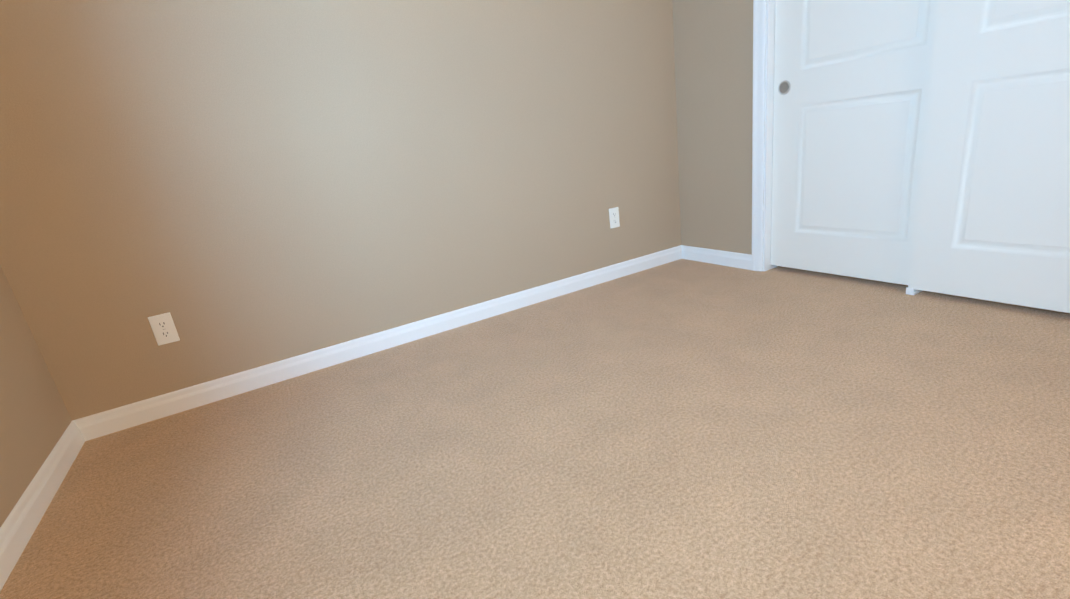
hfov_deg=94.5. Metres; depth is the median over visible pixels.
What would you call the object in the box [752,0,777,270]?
trim
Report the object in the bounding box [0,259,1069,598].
floor
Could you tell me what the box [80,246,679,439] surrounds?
baseboard
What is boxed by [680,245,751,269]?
baseboard
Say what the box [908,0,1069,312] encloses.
closet door
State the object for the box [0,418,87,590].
baseboard
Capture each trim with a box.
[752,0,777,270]
[906,287,922,294]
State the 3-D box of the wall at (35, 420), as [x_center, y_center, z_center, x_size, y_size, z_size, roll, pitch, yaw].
[-0.846,-0.252,-0.283,0.160,2.500,4.025,-17,20,-28]
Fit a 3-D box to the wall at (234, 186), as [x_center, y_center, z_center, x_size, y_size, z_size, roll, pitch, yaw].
[-0.552,-1.067,2.188,3.360,2.500,0.120,-17,20,-28]
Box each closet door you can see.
[771,0,937,284]
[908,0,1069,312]
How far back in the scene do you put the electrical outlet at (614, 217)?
2.87 m
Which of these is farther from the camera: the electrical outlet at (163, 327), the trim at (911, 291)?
the trim at (911, 291)
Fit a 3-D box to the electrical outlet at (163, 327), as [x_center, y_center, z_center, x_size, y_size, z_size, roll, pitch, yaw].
[-1.399,0.112,1.867,0.070,0.115,0.007,-17,20,-28]
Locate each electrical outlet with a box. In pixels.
[148,312,179,345]
[609,207,619,228]
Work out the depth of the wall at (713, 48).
2.76 m
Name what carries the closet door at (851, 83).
in the wall at (713, 48)
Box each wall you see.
[0,0,680,420]
[0,265,71,526]
[672,0,765,254]
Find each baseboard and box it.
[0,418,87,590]
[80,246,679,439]
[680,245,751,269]

